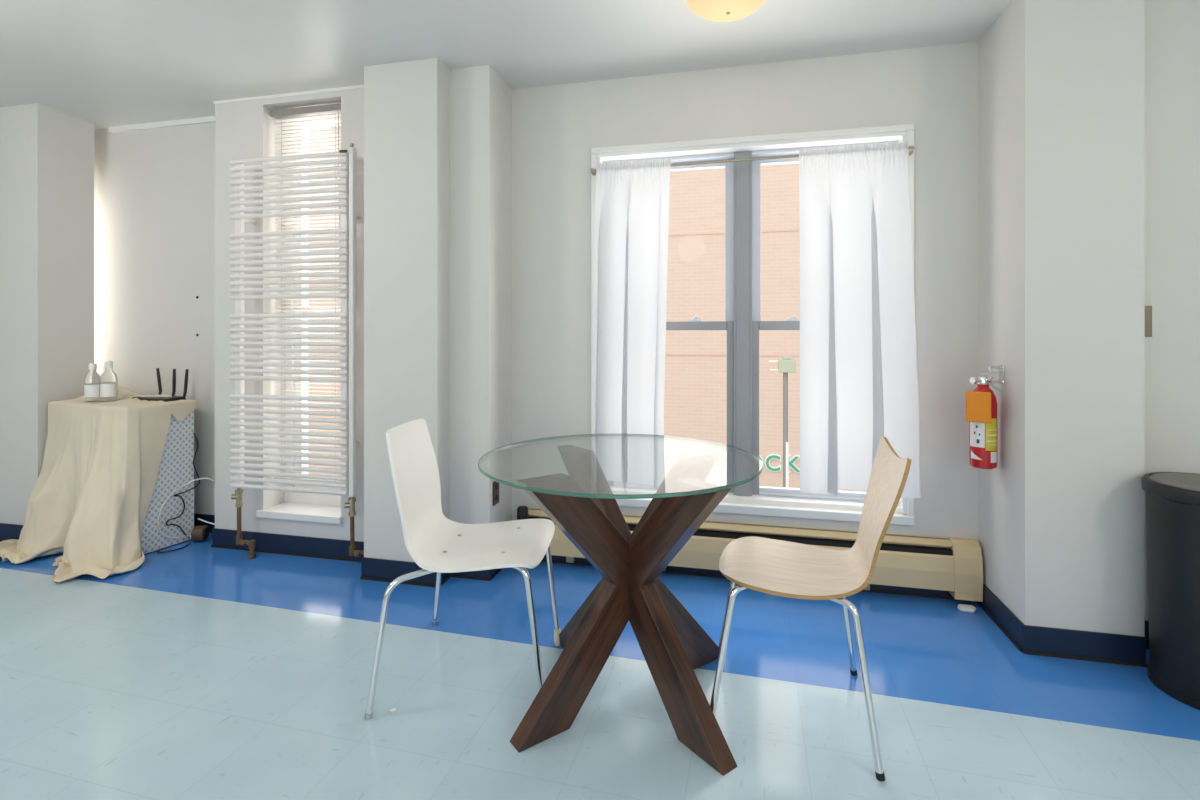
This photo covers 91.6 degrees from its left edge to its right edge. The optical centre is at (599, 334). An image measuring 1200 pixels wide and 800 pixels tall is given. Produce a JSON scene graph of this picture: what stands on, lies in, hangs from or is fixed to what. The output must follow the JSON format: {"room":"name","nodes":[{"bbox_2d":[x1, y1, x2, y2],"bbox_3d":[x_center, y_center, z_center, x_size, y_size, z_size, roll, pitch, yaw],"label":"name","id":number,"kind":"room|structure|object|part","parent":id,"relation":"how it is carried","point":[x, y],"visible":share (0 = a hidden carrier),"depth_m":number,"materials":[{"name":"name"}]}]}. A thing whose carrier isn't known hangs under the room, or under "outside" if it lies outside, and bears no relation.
{"room":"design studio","nodes":[
{"label":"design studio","id":0,"kind":"room"},
{"bbox_2d":[0,106,93,524],"bbox_3d":[-3.961,-0.060,3.553,1.865,2.420,0.290,0,0,13],"label":"wall","id":1,"kind":"structure","parent":0,"point":[47,156],"depth_m":3.25,"materials":[{"name":"paint"}]},
{"bbox_2d":[0,523,23,541],"bbox_3d":[-3.958,1.100,3.545,1.874,0.100,0.305,0,0,13],"label":"baseboard","id":2,"kind":"structure","parent":1,"relation":"attached to","point":[7,531],"depth_m":3.23,"materials":[{"name":"blue plastic"}]},
{"bbox_2d":[0,103,94,123],"bbox_3d":[-3.959,-1.264,3.551,1.869,0.012,0.294,0,0,13],"label":"trim","id":3,"kind":"structure","parent":1,"relation":"attached to","point":[35,104],"depth_m":3.25,"materials":[{"name":"paint"}]},
{"bbox_2d":[94,123,214,514],"bbox_3d":[-3.401,-0.060,3.817,2.835,2.420,0.280,0,0,13],"label":"wall niche","id":4,"kind":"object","parent":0,"point":[154,189],"visible":0.21,"depth_m":3.49,"materials":[{"name":"paint"}]},
{"bbox_2d":[194,513,214,532],"bbox_3d":[-2.531,1.100,3.462,0.961,0.100,0.015,0,0,13],"label":"baseboard","id":5,"kind":"structure","parent":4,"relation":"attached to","point":[210,518],"depth_m":3.41,"materials":[{"name":"blue plastic"}]},
{"bbox_2d":[215,88,363,541],"bbox_3d":[-1.542,-0.060,3.176,1.078,2.420,0.260,0,0,13],"label":"wall","id":6,"kind":"structure","parent":0,"point":[243,129],"depth_m":3.12,"materials":[{"name":"paint"}]},
{"bbox_2d":[108,85,363,132],"bbox_3d":[-2.037,-1.255,3.254,2.018,0.030,0.194,0,0,13],"label":"trim","id":7,"kind":"structure","parent":6,"relation":"attached to","point":[211,119],"depth_m":3.41,"materials":[{"name":"white"}]},
{"bbox_2d":[211,528,363,561],"bbox_3d":[-1.596,1.100,3.047,1.048,0.100,0.015,0,0,13],"label":"baseboard","id":8,"kind":"structure","parent":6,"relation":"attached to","point":[335,549],"depth_m":3.05,"materials":[{"name":"blue plastic"}]},
{"bbox_2d":[230,143,363,558],"bbox_3d":[-1.499,0.103,2.958,0.814,2.091,0.140,0,0,13],"label":"towel radiator","id":9,"kind":"object","parent":6,"relation":"attached to","point":[347,442],"visible":0.94,"depth_m":2.91,"materials":[{"name":"white metal"}]},
{"bbox_2d":[256,113,342,523],"bbox_3d":[-1.542,-0.130,3.154,0.511,2.190,0.262,0,0,13],"label":"window","id":10,"kind":"structure","parent":6,"relation":"in","point":[298,506],"depth_m":3.23,"materials":[{"name":"white"}]},
{"bbox_3d":[-1.552,0.947,3.113,0.511,0.036,0.177,0,0,13],"label":"sill","id":11,"kind":"part","parent":10,"relation":"part of","materials":[{"name":"white"}]},
{"bbox_2d":[271,103,340,482],"bbox_3d":[-1.541,-0.216,3.112,0.458,1.992,0.059,0,0,13],"label":"blind","id":12,"kind":"object","parent":10,"relation":"attached to","point":[281,114],"visible":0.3,"depth_m":3.11,"materials":[{"name":"grey plastic"}]},
{"bbox_3d":[-1.709,-0.203,3.145,0.002,1.945,0.029,0,0,13],"label":"ladder cord","id":13,"kind":"part","parent":12,"relation":"part of","materials":[{"name":"white fabric"}]},
{"bbox_3d":[-1.542,0.773,3.106,0.442,0.014,0.024,0,0,13],"label":"rail","id":14,"kind":"part","parent":12,"relation":"part of","materials":[{"name":"white plastic"}]},
{"bbox_3d":[-1.384,-0.203,3.069,0.002,1.945,0.029,0,0,13],"label":"ladder cord","id":15,"kind":"part","parent":12,"relation":"part of","materials":[{"name":"white fabric"}]},
{"bbox_3d":[-1.367,-0.690,3.042,0.028,0.980,0.003,0,0,13],"label":"lift cord","id":16,"kind":"part","parent":12,"relation":"part of","materials":[{"name":"white fabric"}]},
{"bbox_3d":[-1.516,-0.145,3.237,0.486,2.160,0.090,0,0,13],"label":"frame","id":17,"kind":"part","parent":10,"relation":"part of","materials":[{"name":"white"}]},
{"bbox_3d":[-1.517,-0.150,3.232,0.374,2.050,0.050,0,0,13],"label":"sash","id":18,"kind":"part","parent":10,"relation":"part of","materials":[{"name":"white"}]},
{"bbox_2d":[364,58,449,561],"bbox_3d":[-0.858,-0.060,3.031,0.380,2.420,0.650,0,0,13],"label":"wall","id":19,"kind":"structure","parent":0,"point":[407,104],"depth_m":2.72,"materials":[{"name":"paint"}]},
{"bbox_2d":[360,557,450,586],"bbox_3d":[-0.917,1.100,2.765,0.404,0.100,0.135,0,0,13],"label":"baseboard","id":20,"kind":"structure","parent":19,"relation":"attached to","point":[374,569],"depth_m":2.71,"materials":[{"name":"blue plastic"}]},
{"bbox_2d":[450,65,511,523],"bbox_3d":[-0.559,-0.060,3.022,0.205,2.420,0.530,0,0,13],"label":"wall","id":21,"kind":"structure","parent":0,"point":[480,99],"depth_m":2.77,"materials":[{"name":"paint"}]},
{"bbox_2d":[451,568,502,580],"bbox_3d":[-0.581,1.100,2.892,0.205,0.100,0.295,0,0,13],"label":"baseboard","id":22,"kind":"structure","parent":21,"relation":"attached to","point":[486,575],"depth_m":2.75,"materials":[{"name":"blue plastic"}]},
{"bbox_2d":[493,481,498,505],"bbox_3d":[-0.500,0.757,2.808,0.008,0.115,0.070,0,0,13],"label":"wall outlet","id":23,"kind":"object","parent":21,"relation":"attached to","point":[495,484],"visible":0.96,"depth_m":2.79,"materials":[{"name":"brown plastic"}]},
{"bbox_2d":[0,0,1011,129],"bbox_3d":[-1.182,-1.370,0.216,9.200,0.200,6.280,0,0,13],"label":"ceiling","id":24,"kind":"structure","parent":0,"point":[106,63],"depth_m":2.51,"materials":[{"name":"paint"}]},
{"bbox_2d":[685,0,766,21],"bbox_3d":[0.462,-1.212,2.100,0.340,0.116,0.340,0,0,13],"label":"ceiling lamp","id":25,"kind":"object","parent":24,"relation":"attached to","point":[711,10],"visible":1,"depth_m":2.10,"materials":[{"name":"white"}]},
{"bbox_2d":[0,533,1199,799],"bbox_3d":[-1.182,1.250,0.216,9.200,0.200,6.280,0,0,13],"label":"floor","id":26,"kind":"structure","parent":0,"point":[199,670],"depth_m":1.83,"materials":[{"name":"tile"}]},
{"bbox_2d":[141,410,193,553],"bbox_3d":[-2.656,0.765,3.243,0.660,0.761,0.347,0,0,21],"label":"storage cabinet","id":27,"kind":"object","parent":26,"relation":"on","point":[176,469],"visible":0.26,"depth_m":3.18,"materials":[{"name":"grey"}]},
{"bbox_2d":[0,384,196,581],"bbox_3d":[-2.690,0.710,3.134,1.044,0.867,0.655,0,0,27],"label":"cloth","id":28,"kind":"object","parent":27,"relation":"on","point":[89,501],"visible":0.93,"depth_m":3.02,"materials":[{"name":"beige fabric"}]},
{"bbox_2d":[84,363,99,400],"bbox_3d":[-2.763,0.255,3.175,0.071,0.200,0.071,0,0,13],"label":"plastic bottle","id":29,"kind":"object","parent":28,"relation":"on","point":[92,379],"visible":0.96,"depth_m":3.15,"materials":[{"name":"white plastic"}]},
{"bbox_2d":[100,361,117,400],"bbox_3d":[-2.686,0.249,3.189,0.075,0.211,0.075,0,0,13],"label":"plastic bottle","id":30,"kind":"object","parent":28,"relation":"on","point":[108,380],"visible":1,"depth_m":3.17,"materials":[{"name":"white plastic"}]},
{"bbox_2d":[132,368,188,401],"bbox_3d":[-2.473,0.279,3.277,0.312,0.177,0.116,0,0,21],"label":"router","id":31,"kind":"object","parent":28,"relation":"on","point":[173,398],"visible":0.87,"depth_m":3.27,"materials":[{"name":"black plastic"}]},
{"bbox_2d":[166,433,199,537],"bbox_3d":[-2.293,0.840,3.214,0.033,0.582,0.175,0,0,23],"label":"power cable","id":32,"kind":"object","parent":27,"relation":"hanging from","point":[175,495],"visible":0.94,"depth_m":3.22,"materials":[{"name":"black plastic"}]},
{"bbox_2d":[157,543,189,552],"bbox_3d":[-2.281,1.145,3.128,0.059,0.008,0.156,0,0,40],"label":"cable","id":33,"kind":"object","parent":26,"relation":"on","point":[188,543],"visible":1,"depth_m":3.10,"materials":[{"name":"black plastic"}]},
{"bbox_2d":[157,478,213,538],"bbox_3d":[-2.267,0.969,3.196,0.252,0.344,0.087,0,0,-37],"label":"cable","id":34,"kind":"object","parent":26,"relation":"on","point":[199,478],"visible":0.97,"depth_m":3.16,"materials":[{"name":"white plastic"}]},
{"bbox_2d":[191,525,209,541],"bbox_3d":[-2.224,1.105,3.247,0.063,0.082,0.084,0,0,-10],"label":"power adapter","id":35,"kind":"object","parent":26,"relation":"on","point":[199,533],"visible":1,"depth_m":3.22,"materials":[{"name":"brown plastic"}]},
{"bbox_2d":[365,419,560,719],"bbox_3d":[-0.425,0.731,2.014,0.555,0.842,0.598,0,0,4],"label":"dining chair","id":36,"kind":"object","parent":26,"relation":"on","point":[439,544],"visible":0.99,"depth_m":1.98,"materials":[{"name":"white paint"}]},
{"bbox_3d":[-0.573,0.944,1.832,0.312,0.416,0.025,0,0,-33],"label":"leg","id":37,"kind":"part","parent":36,"relation":"part of","materials":[{"name":"silver metal"}]},
{"bbox_3d":[-0.546,0.944,2.222,0.312,0.416,0.025,0,0,41],"label":"leg","id":38,"kind":"part","parent":36,"relation":"part of","materials":[{"name":"silver metal"}]},
{"bbox_3d":[-0.270,0.936,1.858,0.211,0.431,0.053,0,0,28],"label":"leg","id":39,"kind":"part","parent":36,"relation":"part of","materials":[{"name":"silver metal"}]},
{"bbox_3d":[-0.250,0.936,2.154,0.211,0.431,0.053,0,0,-20],"label":"leg","id":40,"kind":"part","parent":36,"relation":"part of","materials":[{"name":"silver metal"}]},
{"bbox_2d":[478,434,762,775],"bbox_3d":[0.064,0.776,1.929,0.918,0.747,0.918,0,0,13],"label":"dining table","id":41,"kind":"object","parent":26,"relation":"on","point":[582,504],"visible":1,"depth_m":1.74,"materials":[{"name":"brown wood"}]},
{"bbox_3d":[0.090,0.784,1.867,0.126,1.089,0.059,48,-26,-26],"label":"leg","id":42,"kind":"part","parent":41,"relation":"part of","materials":[{"name":"brown wood"}]},
{"bbox_3d":[0.104,0.784,1.877,0.126,1.089,0.060,-48,26,-26],"label":"leg","id":43,"kind":"part","parent":41,"relation":"part of","materials":[{"name":"brown wood"}]},
{"bbox_3d":[0.092,0.784,1.879,0.060,1.089,0.126,0,42,-36],"label":"leg","id":44,"kind":"part","parent":41,"relation":"part of","materials":[{"name":"brown wood"}]},
{"bbox_3d":[0.102,0.784,1.865,0.059,1.089,0.126,0,-42,-36],"label":"leg","id":45,"kind":"part","parent":41,"relation":"part of","materials":[{"name":"brown wood"}]},
{"bbox_2d":[710,436,911,780],"bbox_3d":[0.619,0.740,1.795,0.550,0.824,0.508,0,0,16],"label":"dining chair","id":46,"kind":"object","parent":26,"relation":"on","point":[782,568],"visible":0.99,"depth_m":1.71,"materials":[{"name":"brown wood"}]},
{"bbox_3d":[0.500,0.931,2.003,0.028,0.441,0.234,0,0,-41],"label":"leg","id":47,"kind":"part","parent":46,"relation":"part of","materials":[{"name":"silver metal"}]},
{"bbox_3d":[0.408,0.931,1.682,0.234,0.441,0.028,0,0,-17],"label":"leg","id":48,"kind":"part","parent":46,"relation":"part of","materials":[{"name":"silver metal"}]},
{"bbox_3d":[0.742,0.936,1.934,0.273,0.431,0.034,0,0,-17],"label":"leg","id":49,"kind":"part","parent":46,"relation":"part of","materials":[{"name":"silver metal"}]},
{"bbox_3d":[0.650,0.936,1.612,0.034,0.431,0.273,0,0,-41],"label":"leg","id":50,"kind":"part","parent":46,"relation":"part of","materials":[{"name":"silver metal"}]},
{"bbox_2d":[957,604,975,612],"bbox_3d":[1.532,1.142,2.434,0.071,0.016,0.048,0,0,13],"label":"pad","id":51,"kind":"object","parent":26,"relation":"on","point":[965,608],"visible":1,"depth_m":2.42,"materials":[{"name":"white"}]},
{"bbox_2d":[1141,472,1199,709],"bbox_3d":[1.972,0.811,1.867,0.350,0.678,0.350,0,0,13],"label":"waste bin","id":52,"kind":"object","parent":26,"relation":"on","point":[1172,498],"visible":1,"depth_m":1.84,"materials":[{"name":"black plastic"}]},
{"bbox_3d":[1.972,0.477,1.867,0.316,0.010,0.316,0,0,13],"label":"lid","id":53,"kind":"part","parent":52,"relation":"part of","materials":[{"name":"grey plastic"}]},
{"bbox_2d":[512,42,977,540],"bbox_3d":[0.619,-0.060,2.890,2.250,2.420,0.250,0,0,13],"label":"wall","id":54,"kind":"structure","parent":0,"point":[934,89],"depth_m":2.73,"materials":[{"name":"paint"}]},
{"bbox_2d":[517,505,982,601],"bbox_3d":[0.593,0.986,2.702,2.090,0.272,0.127,0,0,13],"label":"baseboard heater","id":55,"kind":"object","parent":54,"relation":"attached to","point":[954,565],"visible":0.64,"depth_m":2.56,"materials":[{"name":"beige metal"}]},
{"bbox_3d":[0.604,0.997,2.750,2.090,0.217,0.010,0,0,13],"label":"panel","id":56,"kind":"part","parent":55,"relation":"part of","materials":[{"name":"beige metal"}]},
{"bbox_2d":[528,508,951,546],"bbox_3d":[0.570,0.898,2.746,1.985,0.021,0.051,0,0,13],"label":"hood","id":57,"kind":"object","parent":55,"relation":"attached to","point":[710,527],"depth_m":2.66,"materials":[{"name":"beige metal"}]},
{"bbox_3d":[0.560,1.016,2.706,1.985,0.147,0.020,0,0,13],"label":"panel","id":58,"kind":"part","parent":55,"relation":"part of","materials":[{"name":"beige metal"}]},
{"bbox_2d":[591,124,913,525],"bbox_3d":[0.692,-0.045,2.828,1.467,1.771,0.207,0,0,13],"label":"window","id":59,"kind":"structure","parent":54,"relation":"attached to","point":[742,323],"depth_m":2.81,"materials":[{"name":"white"}]},
{"bbox_3d":[0.348,0.351,2.928,0.631,0.837,0.039,0,0,13],"label":"sash","id":60,"kind":"part","parent":59,"relation":"part of","materials":[{"name":"clear glass"}]},
{"bbox_3d":[0.348,0.753,2.925,0.563,0.033,0.045,0,0,13],"label":"rail","id":61,"kind":"part","parent":59,"relation":"part of","materials":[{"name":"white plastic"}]},
{"bbox_3d":[0.359,-0.448,2.974,0.631,0.845,0.035,0,0,13],"label":"sash","id":62,"kind":"part","parent":59,"relation":"part of","materials":[{"name":"clear glass"}]},
{"bbox_2d":[590,146,914,175],"bbox_3d":[0.661,-0.807,2.706,1.460,0.032,0.054,0,0,13],"label":"curtain rod","id":63,"kind":"object","parent":59,"relation":"attached to","point":[910,148],"visible":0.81,"depth_m":2.69,"materials":[{"name":"white metal"}]},
{"bbox_2d":[593,158,670,486],"bbox_3d":[0.149,-0.060,2.774,0.373,1.554,0.070,0,0,13],"label":"curtain","id":64,"kind":"object","parent":63,"relation":"hanging from","point":[632,198],"visible":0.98,"depth_m":2.78,"materials":[{"name":"white fabric"}]},
{"bbox_2d":[799,142,920,497],"bbox_3d":[1.131,-0.065,2.543,0.497,1.544,0.061,0,0,13],"label":"curtain","id":65,"kind":"object","parent":63,"relation":"hanging from","point":[859,370],"visible":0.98,"depth_m":2.56,"materials":[{"name":"white fabric"}]},
{"bbox_3d":[1.056,-0.448,2.811,0.628,0.845,0.035,0,0,13],"label":"sash","id":66,"kind":"part","parent":59,"relation":"part of","materials":[{"name":"clear glass"}]},
{"bbox_3d":[1.045,0.351,2.765,0.628,0.837,0.039,0,0,13],"label":"sash","id":67,"kind":"part","parent":59,"relation":"part of","materials":[{"name":"clear glass"}]},
{"bbox_3d":[1.044,0.753,2.762,0.560,0.033,0.045,0,0,13],"label":"rail","id":68,"kind":"part","parent":59,"relation":"part of","materials":[{"name":"white plastic"}]},
{"bbox_2d":[542,555,975,601],"bbox_3d":[0.589,1.100,2.761,2.132,0.100,0.015,0,0,13],"label":"baseboard","id":69,"kind":"structure","parent":54,"relation":"attached to","point":[886,589],"depth_m":2.61,"materials":[{"name":"blue plastic"}]},
{"bbox_2d":[978,0,1144,636],"bbox_3d":[1.796,-0.060,2.398,0.365,2.420,0.670,0,0,13],"label":"wall pier","id":70,"kind":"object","parent":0,"point":[1061,83],"visible":0.83,"depth_m":2.09,"materials":[{"name":"paint"}]},
{"bbox_2d":[965,371,1001,468],"bbox_3d":[1.518,0.334,2.293,0.119,0.383,0.129,0,0,43],"label":"fire extinguisher","id":71,"kind":"object","parent":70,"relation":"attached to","point":[981,403],"visible":0.99,"depth_m":2.27,"materials":[{"name":"red metal"}]},
{"bbox_3d":[1.547,0.150,2.308,0.100,0.016,0.020,0,0,13],"label":"lever","id":72,"kind":"part","parent":71,"relation":"part of","materials":[{"name":"silver metal"}]},
{"bbox_3d":[1.545,0.190,2.308,0.076,0.071,0.020,0,0,13],"label":"carry handle","id":73,"kind":"part","parent":71,"relation":"part of","materials":[{"name":"silver metal"}]},
{"bbox_2d":[991,452,996,462],"bbox_3d":[1.534,0.476,2.270,0.030,0.042,0.004,0,0,-17],"label":"print","id":74,"kind":"object","parent":71,"relation":"attached to","point":[993,454],"depth_m":2.27,"materials":[{"name":"white paper"}]},
{"bbox_2d":[988,365,1003,384],"bbox_3d":[1.563,0.158,2.292,0.067,0.075,0.034,0,0,-20],"label":"wall hook","id":75,"kind":"object","parent":70,"relation":"attached to","point":[1000,367],"visible":1,"depth_m":2.29,"materials":[{"name":"silver metal"}]},
{"bbox_3d":[1.583,0.158,2.299,0.004,0.075,0.040,0,0,13],"label":"plate","id":76,"kind":"part","parent":75,"relation":"part of","materials":[{"name":"silver metal"}]},
{"bbox_2d":[976,583,1147,666],"bbox_3d":[1.758,1.100,2.271,0.380,0.100,0.435,0,0,13],"label":"baseboard","id":77,"kind":"object","parent":70,"relation":"attached to","point":[1110,648],"visible":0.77,"depth_m":2.08,"materials":[{"name":"blue plastic"}]},
{"bbox_2d":[1145,0,1199,620],"bbox_3d":[2.971,-0.060,2.195,2.017,2.420,0.530,0,0,13],"label":"wall","id":78,"kind":"structure","parent":0,"point":[1172,27],"depth_m":2.13,"materials":[{"name":"paint"}]},
{"bbox_2d":[1145,620,1148,648],"bbox_3d":[2.812,1.100,1.952,1.817,0.100,0.015,0,0,13],"label":"baseboard","id":79,"kind":"structure","parent":78,"relation":"attached to","point":[1146,621],"depth_m":2.14,"materials":[{"name":"blue plastic"}]},
{"bbox_2d":[1145,306,1151,336],"bbox_3d":[1.990,-0.050,2.142,0.072,0.114,0.020,0,0,13],"label":"light switch","id":80,"kind":"object","parent":78,"relation":"attached to","point":[1148,309],"visible":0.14,"depth_m":2.14,"materials":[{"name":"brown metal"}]},
{"label":"outside","id":81,"kind":"structure","parent":0,"visible":0},
{"bbox_3d":[3.783,5.250,16.127,60.000,0.200,26.870,0,0,13],"label":"ground","id":82,"kind":"structure","parent":81,"visible":0},
{"bbox_2d":[308,125,866,491],"bbox_3d":[3.652,-1.100,15.570,52.000,12.500,6.015,0,0,13],"label":"brick building","id":83,"kind":"structure","parent":82,"relation":"on","point":[695,387],"depth_m":12.79,"materials":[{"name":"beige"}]},
{"bbox_2d":[712,452,726,469],"bbox_3d":[2.604,2.735,12.705,0.298,0.366,0.046,0,0,13],"label":"shop sign","id":84,"kind":"object","parent":83,"relation":"attached to","point":[719,460],"depth_m":12.69,"materials":[{"name":"white"}]},
{"bbox_2d":[759,454,780,471],"bbox_3d":[3.632,2.727,12.464,0.431,0.368,0.046,0,0,13],"label":"shop sign","id":85,"kind":"object","parent":83,"relation":"attached to","point":[766,462],"depth_m":12.45,"materials":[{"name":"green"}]},
{"bbox_2d":[789,455,799,472],"bbox_3d":[4.118,2.728,12.350,0.201,0.370,0.046,0,0,13],"label":"shop sign","id":86,"kind":"object","parent":83,"relation":"attached to","point":[792,460],"depth_m":12.34,"materials":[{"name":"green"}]},
{"bbox_2d":[769,356,795,487],"bbox_3d":[2.688,2.730,8.614,0.380,4.840,0.200,0,0,13],"label":"pole","id":87,"kind":"object","parent":82,"relation":"on","point":[786,365],"visible":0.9,"depth_m":8.57,"materials":[{"name":"grey metal"}]}
]}

